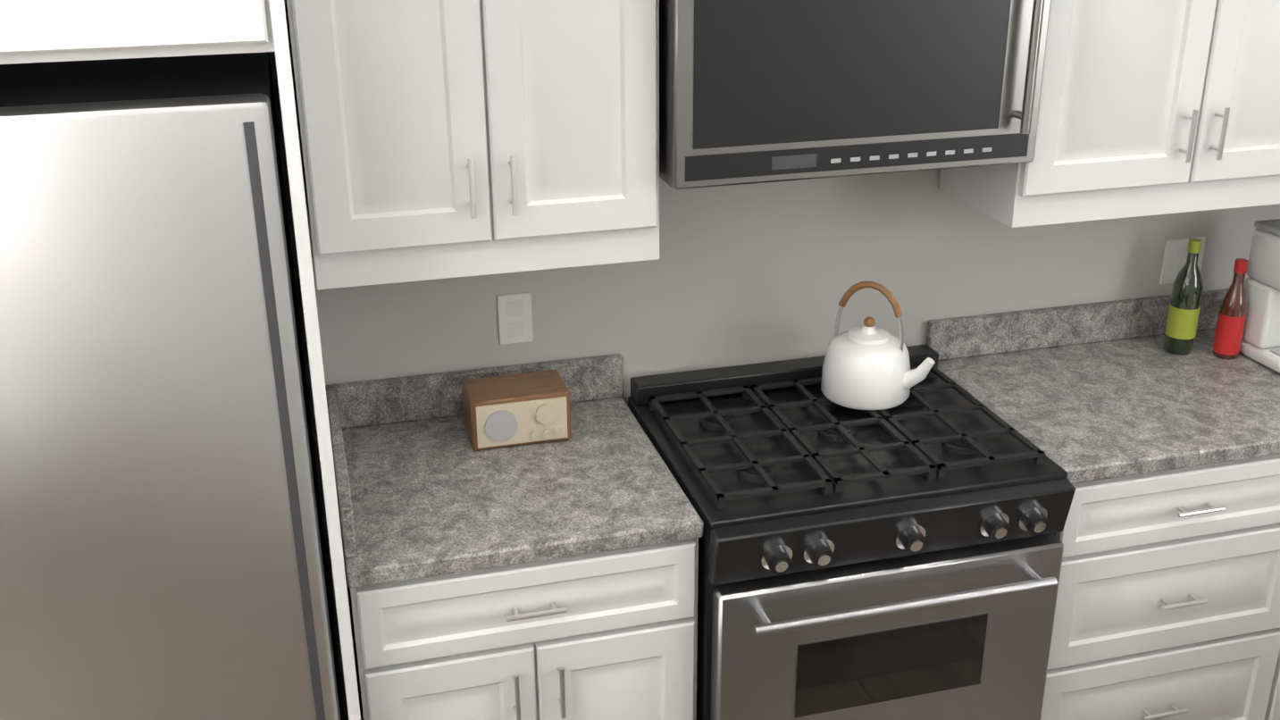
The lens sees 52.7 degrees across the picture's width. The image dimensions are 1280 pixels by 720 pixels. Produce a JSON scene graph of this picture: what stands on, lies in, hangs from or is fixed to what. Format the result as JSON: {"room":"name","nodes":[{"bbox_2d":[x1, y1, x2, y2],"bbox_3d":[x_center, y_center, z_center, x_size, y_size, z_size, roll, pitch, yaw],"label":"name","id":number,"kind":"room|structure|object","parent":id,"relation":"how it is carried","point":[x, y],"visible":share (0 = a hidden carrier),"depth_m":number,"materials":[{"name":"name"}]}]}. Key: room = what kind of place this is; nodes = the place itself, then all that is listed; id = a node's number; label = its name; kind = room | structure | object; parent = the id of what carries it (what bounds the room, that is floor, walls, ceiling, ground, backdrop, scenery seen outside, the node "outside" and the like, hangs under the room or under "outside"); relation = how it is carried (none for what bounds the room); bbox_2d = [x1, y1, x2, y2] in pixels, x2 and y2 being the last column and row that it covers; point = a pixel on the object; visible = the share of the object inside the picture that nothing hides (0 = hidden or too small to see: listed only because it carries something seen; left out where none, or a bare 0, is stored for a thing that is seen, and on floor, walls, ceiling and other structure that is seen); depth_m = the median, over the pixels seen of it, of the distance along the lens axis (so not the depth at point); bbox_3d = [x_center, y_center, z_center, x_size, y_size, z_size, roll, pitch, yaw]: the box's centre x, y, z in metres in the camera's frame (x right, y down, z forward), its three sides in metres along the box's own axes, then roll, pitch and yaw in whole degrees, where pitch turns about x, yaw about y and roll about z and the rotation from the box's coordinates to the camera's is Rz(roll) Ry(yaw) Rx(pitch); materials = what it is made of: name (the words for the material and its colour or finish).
{"room":"kitchen","nodes":[
{"label":"kitchen","id":0,"kind":"room"},
{"bbox_2d":[284,0,1279,719],"bbox_3d":[0.284,-0.270,3.014,5.900,2.430,0.150,-6,23,-14],"label":"wall","id":1,"kind":"structure","parent":0,"point":[750,273],"depth_m":2.96,"materials":[{"name":"grey paint"}]},
{"bbox_2d":[326,388,360,560],"bbox_3d":[-0.587,0.206,2.528,0.022,0.100,0.554,-6,23,-14],"label":"backsplash","id":2,"kind":"structure","parent":1,"relation":"attached to","point":[342,469],"depth_m":2.41,"materials":[{"name":"grey stone"}]},
{"bbox_2d":[285,0,659,267],"bbox_3d":[-0.320,-0.672,2.392,0.651,0.851,0.347,-6,23,-14],"label":"upper cabinet","id":3,"kind":"object","parent":1,"relation":"attached to","point":[454,138],"depth_m":2.31,"materials":[{"name":"white wood"}]},
{"bbox_2d":[496,292,533,344],"bbox_3d":[-0.274,-0.090,2.834,0.075,0.115,0.008,-6,23,-14],"label":"electrical outlet","id":4,"kind":"object","parent":1,"relation":"attached to","point":[514,312],"visible":1,"depth_m":2.83,"materials":[{"name":"white plastic"}]},
{"bbox_2d":[325,288,1228,427],"bbox_3d":[0.759,-0.052,3.141,2.968,0.100,0.023,-6,23,-14],"label":"backsplash","id":5,"kind":"structure","parent":1,"relation":"attached to","point":[415,397],"depth_m":3.12,"materials":[{"name":"grey stone"}]},
{"bbox_2d":[659,0,1051,189],"bbox_3d":[0.379,-0.613,2.568,0.750,0.420,0.442,-6,23,-14],"label":"over-the-range microwave","id":6,"kind":"object","parent":1,"relation":"attached to","point":[756,91],"visible":1,"depth_m":2.42,"materials":[{"name":"silver metal"}]},
{"bbox_2d":[939,0,1279,210],"bbox_3d":[1.126,-0.829,2.753,0.809,0.851,0.347,-6,23,-14],"label":"upper cabinet","id":7,"kind":"object","parent":1,"relation":"attached to","point":[1141,99],"depth_m":2.67,"materials":[{"name":"white wood"}]},
{"bbox_2d":[1159,236,1205,284],"bbox_3d":[1.367,-0.250,3.251,0.115,0.115,0.008,-6,23,-14],"label":"electrical outlet","id":8,"kind":"object","parent":1,"relation":"attached to","point":[1175,254],"visible":0.67,"depth_m":3.24,"materials":[{"name":"white plastic"}]},
{"bbox_3d":[-0.704,2.281,0.049,9.770,0.050,8.280,-6,23,-14],"label":"floor","id":9,"kind":"structure","parent":0,"visible":0},
{"bbox_2d":[0,51,344,719],"bbox_3d":[-0.996,0.351,2.391,0.788,1.765,0.661,-6,23,-14],"label":"fridge","id":10,"kind":"object","parent":9,"relation":"on","point":[163,554],"visible":0.98,"depth_m":2.01,"materials":[{"name":"grey metal"}]},
{"bbox_2d":[0,0,360,719],"bbox_3d":[-0.992,0.088,2.262,0.958,2.350,0.777,-6,23,-14],"label":"enclosure","id":11,"kind":"object","parent":9,"relation":"on","point":[48,30],"visible":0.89,"depth_m":1.80,"materials":[{"name":"white"}]},
{"bbox_2d":[331,445,703,719],"bbox_3d":[-0.275,0.662,2.794,0.650,0.875,0.618,-6,23,-14],"label":"base cabinet","id":12,"kind":"object","parent":9,"relation":"on","point":[548,581],"depth_m":2.42,"materials":[{"name":"white wood"}]},
{"bbox_2d":[343,395,703,585],"bbox_3d":[-0.278,0.241,2.620,0.656,0.037,0.623,-6,23,-14],"label":"countertop","id":13,"kind":"structure","parent":12,"relation":"on","point":[424,499],"depth_m":2.52,"materials":[{"name":"grey stone"}]},
{"bbox_2d":[461,369,571,451],"bbox_3d":[-0.262,0.108,2.747,0.210,0.112,0.143,-6,23,-14],"label":"radio","id":14,"kind":"object","parent":13,"relation":"on","point":[514,410],"visible":1,"depth_m":2.70,"materials":[{"name":"brown wood"}]},
{"bbox_2d":[627,343,1076,719],"bbox_3d":[0.429,0.574,2.880,0.750,0.965,0.706,-6,23,-14],"label":"range","id":15,"kind":"object","parent":9,"relation":"on","point":[903,561],"visible":0.88,"depth_m":2.57,"materials":[{"name":"black metal"}]},
{"bbox_2d":[820,281,934,409],"bbox_3d":[0.506,-0.045,2.818,0.203,0.263,0.216,-6,23,-14],"label":"kettle","id":16,"kind":"object","parent":15,"relation":"on","point":[866,366],"visible":1,"depth_m":2.78,"materials":[{"name":"white ceramic"}]},
{"bbox_2d":[1040,449,1279,719],"bbox_3d":[1.088,0.514,3.135,0.636,0.875,0.618,-6,23,-14],"label":"base cabinet","id":17,"kind":"object","parent":9,"relation":"on","point":[1167,606],"depth_m":2.81,"materials":[{"name":"white wood"}]},
{"bbox_2d":[937,327,1279,481],"bbox_3d":[1.523,0.045,3.070,1.548,0.037,0.623,-6,23,-14],"label":"countertop","id":18,"kind":"structure","parent":17,"relation":"on","point":[1117,405],"depth_m":2.91,"materials":[{"name":"grey stone"}]},
{"bbox_2d":[1162,238,1203,355],"bbox_3d":[1.328,-0.155,3.137,0.070,0.284,0.070,-6,23,-14],"label":"oil bottle","id":19,"kind":"object","parent":18,"relation":"on","point":[1183,313],"visible":1,"depth_m":3.12,"materials":[{"name":"green glass"}]},
{"bbox_2d":[1212,258,1248,359],"bbox_3d":[1.431,-0.124,3.113,0.062,0.244,0.062,-6,23,-14],"label":"bottle","id":20,"kind":"object","parent":18,"relation":"on","point":[1230,326],"visible":0.98,"depth_m":3.10,"materials":[{"name":"red glass"}]},
{"bbox_2d":[1239,218,1279,373],"bbox_3d":[1.540,-0.151,3.056,0.115,0.336,0.200,-6,23,-14],"label":"coffee maker","id":21,"kind":"object","parent":18,"relation":"on","point":[1260,342],"visible":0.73,"depth_m":3.07,"materials":[{"name":"white plastic"}]},
{"bbox_2d":[1268,660,1279,719],"bbox_3d":[1.520,0.467,3.243,0.259,0.875,0.618,-6,23,-14],"label":"base cabinet","id":22,"kind":"object","parent":9,"relation":"on","point":[1274,714],"depth_m":3.03,"materials":[{"name":"white wood"}]}
]}

